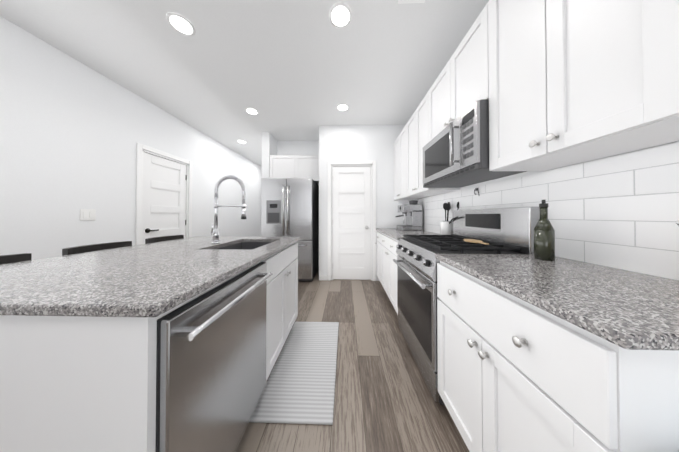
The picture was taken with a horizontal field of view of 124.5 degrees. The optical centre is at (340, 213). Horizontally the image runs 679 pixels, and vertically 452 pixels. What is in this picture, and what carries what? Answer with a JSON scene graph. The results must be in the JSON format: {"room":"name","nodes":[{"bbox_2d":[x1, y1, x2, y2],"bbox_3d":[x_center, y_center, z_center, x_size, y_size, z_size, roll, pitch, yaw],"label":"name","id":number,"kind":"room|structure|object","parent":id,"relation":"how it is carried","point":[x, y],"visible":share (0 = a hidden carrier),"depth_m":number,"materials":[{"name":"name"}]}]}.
{"room":"kitchen","nodes":[
{"label":"kitchen","id":0,"kind":"room"},
{"bbox_2d":[0,16,260,259],"bbox_3d":[-2.758,-0.205,1.968,0.100,2.740,9.300,0,-1,1],"label":"wall","id":1,"kind":"structure","parent":0,"point":[73,131],"depth_m":1.86,"materials":[{"name":"paint"}]},
{"bbox_2d":[80,209,95,220],"bbox_3d":[-2.703,0.014,1.915,0.010,0.120,0.116,0,-1,1],"label":"light switch","id":2,"kind":"object","parent":1,"relation":"attached to","point":[87,214],"visible":1,"depth_m":1.91,"materials":[{"name":"white plastic"}]},
{"bbox_2d":[135,143,191,244],"bbox_3d":[-2.717,0.119,2.774,0.130,2.103,0.850,0,-1,1],"label":"hall door","id":3,"kind":"structure","parent":1,"relation":"in","point":[163,200],"depth_m":2.71,"materials":[{"name":"white wood"}]},
{"bbox_2d":[0,0,488,166],"bbox_3d":[-0.743,-1.626,1.929,4.130,0.100,9.300,0,-1,1],"label":"ceiling","id":4,"kind":"structure","parent":0,"point":[294,70],"depth_m":1.77,"materials":[{"name":"paint"}]},
{"bbox_2d":[166,12,195,35],"bbox_3d":[-1.330,-1.576,1.494,0.184,0.006,0.184,0,-1,1],"label":"recessed light","id":5,"kind":"object","parent":4,"relation":"in","point":[181,24],"visible":1,"depth_m":1.48,"materials":[{"name":"white plastic"}]},
{"bbox_2d":[245,107,257,114],"bbox_3d":[-1.358,-1.564,2.735,0.184,0.006,0.184,0,-1,1],"label":"recessed light","id":6,"kind":"object","parent":4,"relation":"in","point":[252,111],"visible":1,"depth_m":2.74,"materials":[{"name":"white"}]},
{"bbox_2d":[329,2,351,27],"bbox_3d":[-0.001,-1.576,1.429,0.184,0.006,0.184,0,-1,1],"label":"recessed light","id":7,"kind":"object","parent":4,"relation":"in","point":[340,14],"visible":1,"depth_m":1.42,"materials":[{"name":"white"}]},
{"bbox_2d":[336,103,348,110],"bbox_3d":[0.030,-1.565,2.639,0.184,0.006,0.184,0,-1,1],"label":"recessed light","id":8,"kind":"object","parent":4,"relation":"in","point":[342,107],"visible":1,"depth_m":2.63,"materials":[{"name":"white plastic"}]},
{"bbox_2d":[398,0,424,3],"bbox_3d":[0.522,-1.576,1.170,0.200,0.011,0.340,0,-1,1],"label":"ceiling vent","id":9,"kind":"object","parent":4,"relation":"in","point":[409,1],"visible":1,"depth_m":1.33,"materials":[{"name":"white"}]},
{"bbox_2d":[261,132,276,177],"bbox_3d":[-1.404,-0.177,4.954,0.150,2.740,3.060,0,-1,1],"label":"wall","id":10,"kind":"structure","parent":0,"point":[269,144],"depth_m":3.44,"materials":[{"name":"paint"}]},
{"bbox_2d":[277,140,318,185],"bbox_3d":[-0.863,-0.187,3.859,0.990,2.740,0.100,0,-1,1],"label":"wall","id":11,"kind":"structure","parent":0,"point":[297,147],"depth_m":3.82,"materials":[{"name":"paint"}]},
{"bbox_2d":[270,155,318,183],"bbox_3d":[-0.870,-0.870,3.600,0.982,0.500,0.426,0,-1,1],"label":"upper cabinet","id":12,"kind":"object","parent":11,"relation":"attached to","point":[294,166],"visible":0.62,"depth_m":3.42,"materials":[{"name":"white wood"}]},
{"bbox_2d":[235,269,469,451],"bbox_3d":[-0.743,1.214,1.902,4.130,0.100,9.300,0,-1,1],"label":"floor","id":13,"kind":"structure","parent":0,"point":[384,401],"depth_m":1.14,"materials":[{"name":"brown wood"}]},
{"bbox_2d":[0,253,31,264],"bbox_3d":[-1.521,0.681,0.777,0.407,0.945,0.415,0,-1,1],"label":"bar stool","id":14,"kind":"object","parent":13,"relation":"on","point":[11,258],"visible":0.04,"depth_m":0.91,"materials":[{"name":"black"}]},
{"bbox_2d":[62,241,131,255],"bbox_3d":[-1.509,0.685,1.222,0.407,0.945,0.415,0,-1,1],"label":"bar stool","id":15,"kind":"object","parent":13,"relation":"on","point":[85,248],"visible":0.1,"depth_m":1.22,"materials":[{"name":"black"}]},
{"bbox_2d":[0,240,297,451],"bbox_3d":[-0.818,0.713,1.162,0.780,0.888,1.392,0,-1,1],"label":"kitchen island","id":16,"kind":"object","parent":13,"relation":"on","point":[78,338],"depth_m":0.47,"materials":[{"name":"white wood"}]},
{"bbox_2d":[0,236,299,319],"bbox_3d":[-0.999,0.252,1.178,1.118,0.030,1.440,0,-1,1],"label":"island countertop","id":17,"kind":"structure","parent":16,"relation":"on","point":[136,282],"depth_m":0.65,"materials":[{"name":"grey stone"}]},
{"bbox_2d":[210,175,245,243],"bbox_3d":[-0.889,-0.034,1.411,0.272,0.546,0.089,0,-1,1],"label":"faucet","id":18,"kind":"object","parent":17,"relation":"on","point":[215,231],"visible":1,"depth_m":1.42,"materials":[{"name":"silver metal"}]},
{"bbox_2d":[155,262,272,451],"bbox_3d":[-0.749,0.723,0.797,0.668,0.858,0.618,0,-1,1],"label":"dishwasher","id":19,"kind":"object","parent":16,"relation":"in","point":[211,366],"visible":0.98,"depth_m":0.65,"materials":[{"name":"grey metal"}]},
{"bbox_2d":[145,235,183,243],"bbox_3d":[-1.498,0.690,1.667,0.407,0.945,0.415,0,-1,1],"label":"bar stool","id":20,"kind":"object","parent":13,"relation":"on","point":[159,239],"visible":0.02,"depth_m":1.68,"materials":[{"name":"black"}]},
{"bbox_2d":[261,178,318,281],"bbox_3d":[-0.915,0.288,3.382,0.880,1.779,0.807,0,-1,1],"label":"refrigerator","id":21,"kind":"object","parent":13,"relation":"on","point":[289,207],"visible":0.77,"depth_m":3.04,"materials":[{"name":"grey metal"}]},
{"bbox_2d":[249,322,338,424],"bbox_3d":[-0.264,1.153,1.442,0.468,0.012,0.925,0,-1,1],"label":"rug","id":22,"kind":"object","parent":13,"relation":"on","point":[299,388],"visible":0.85,"depth_m":1.23,"materials":[{"name":"white fabric"}]},
{"bbox_2d":[375,228,378,277],"bbox_3d":[0.925,0.729,2.855,0.618,0.888,0.489,0,-1,1],"label":"base cabinet","id":23,"kind":"object","parent":13,"relation":"on","point":[377,232],"depth_m":3.04,"materials":[{"name":"white wood"}]},
{"bbox_2d":[379,232,398,314],"bbox_3d":[0.909,0.723,2.271,0.618,0.888,0.919,0,-1,1],"label":"base cabinet","id":24,"kind":"object","parent":13,"relation":"on","point":[387,244],"depth_m":2.24,"materials":[{"name":"white wood"}]},
{"bbox_2d":[379,228,439,239],"bbox_3d":[0.909,0.264,2.460,0.629,0.030,1.288,0,-1,1],"label":"countertop","id":25,"kind":"structure","parent":24,"relation":"on","point":[398,234],"depth_m":2.34,"materials":[{"name":"grey stone"}]},
{"bbox_2d":[396,200,422,230],"bbox_3d":[1.023,0.029,2.768,0.364,0.445,0.300,0,-1,1],"label":"espresso machine","id":26,"kind":"object","parent":25,"relation":"on","point":[412,211],"visible":1,"depth_m":2.62,"materials":[{"name":"silver metal"}]},
{"bbox_2d":[440,202,458,234],"bbox_3d":[1.159,0.054,1.830,0.177,0.378,0.317,0,-1,1],"label":"utensil crock","id":27,"kind":"object","parent":25,"relation":"on","point":[446,227],"visible":0.81,"depth_m":1.87,"materials":[{"name":"white ceramic"}]},
{"bbox_2d":[393,207,539,404],"bbox_3d":[0.853,0.561,1.431,0.686,1.196,0.761,0,-1,1],"label":"range","id":28,"kind":"object","parent":13,"relation":"on","point":[505,230],"visible":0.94,"depth_m":1.24,"materials":[{"name":"grey metal"}]},
{"bbox_2d":[463,239,488,244],"bbox_3d":[0.961,0.199,1.270,0.094,0.012,0.207,0,-1,1],"label":"spoon rest","id":29,"kind":"object","parent":28,"relation":"on","point":[474,241],"visible":1,"depth_m":1.26,"materials":[{"name":"brown wood"}]},
{"bbox_2d":[435,256,678,451],"bbox_3d":[0.869,0.708,0.700,0.618,0.888,0.692,0,-1,1],"label":"base cabinet","id":30,"kind":"object","parent":13,"relation":"on","point":[559,354],"depth_m":0.51,"materials":[{"name":"white wood"}]},
{"bbox_2d":[435,254,678,355],"bbox_3d":[0.863,0.247,0.690,0.629,0.030,0.722,0,-1,1],"label":"countertop","id":31,"kind":"structure","parent":30,"relation":"on","point":[639,312],"depth_m":0.52,"materials":[{"name":"grey stone"}]},
{"bbox_2d":[534,200,554,260],"bbox_3d":[1.041,0.081,0.916,0.072,0.305,0.072,0,-1,1],"label":"oil bottle","id":32,"kind":"object","parent":31,"relation":"on","point":[544,239],"visible":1,"depth_m":0.90,"materials":[{"name":"green glass"}]},
{"bbox_2d":[319,124,410,280],"bbox_3d":[0.444,-0.191,3.510,1.640,2.740,0.730,0,-1,1],"label":"wall","id":33,"kind":"structure","parent":0,"point":[356,143],"depth_m":3.15,"materials":[{"name":"paint"}]},
{"bbox_2d":[319,275,326,280],"bbox_3d":[-1.485,1.117,1.926,2.442,0.094,9.088,0,-1,1],"label":"baseboard","id":34,"kind":"structure","parent":33,"relation":"attached to","point":[322,277],"depth_m":3.14,"materials":[{"name":"white wood"}]},
{"bbox_2d":[328,161,375,280],"bbox_3d":[0.197,0.123,3.168,0.850,2.103,0.151,0,-1,1],"label":"pantry door","id":35,"kind":"structure","parent":33,"relation":"in","point":[353,196],"depth_m":3.17,"materials":[{"name":"white wood"}]},
{"bbox_2d":[416,141,678,280],"bbox_3d":[1.223,-0.222,0.219,0.110,2.740,6.010,0,-1,1],"label":"wall","id":36,"kind":"structure","parent":0,"point":[619,211],"depth_m":0.80,"materials":[{"name":"tile"}]},
{"bbox_2d":[394,132,401,199],"bbox_3d":[1.076,-0.740,2.773,0.311,1.015,0.715,0,-1,1],"label":"upper cabinet","id":37,"kind":"object","parent":36,"relation":"attached to","point":[398,142],"depth_m":2.85,"materials":[{"name":"white wood"}]},
{"bbox_2d":[402,95,459,199],"bbox_3d":[1.060,-0.746,2.149,0.311,1.015,0.775,0,-1,1],"label":"upper cabinet","id":38,"kind":"object","parent":36,"relation":"attached to","point":[414,132],"depth_m":2.19,"materials":[{"name":"white wood"}]},
{"bbox_2d":[426,23,477,143],"bbox_3d":[1.042,-0.971,1.441,0.311,0.577,0.764,0,-1,1],"label":"upper cabinet","id":39,"kind":"object","parent":36,"relation":"attached to","point":[455,89],"depth_m":1.39,"materials":[{"name":"white wood"}]},
{"bbox_2d":[423,99,526,187],"bbox_3d":[0.985,-0.472,1.438,0.422,0.413,0.756,0,-1,1],"label":"microwave","id":40,"kind":"object","parent":39,"relation":"attached to","point":[456,153],"visible":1,"depth_m":1.25,"materials":[{"name":"grey metal"}]},
{"bbox_2d":[474,0,678,170],"bbox_3d":[1.024,-0.759,0.754,0.311,1.015,0.728,0,-1,1],"label":"upper cabinet","id":41,"kind":"object","parent":36,"relation":"attached to","point":[559,83],"depth_m":0.73,"materials":[{"name":"white wood"}]},
{"bbox_2d":[626,0,678,131],"bbox_3d":[1.009,-0.764,0.177,0.311,1.015,0.666,0,-1,1],"label":"upper cabinet","id":42,"kind":"object","parent":36,"relation":"attached to","point":[653,25],"depth_m":0.50,"materials":[{"name":"white wood"}]}
]}

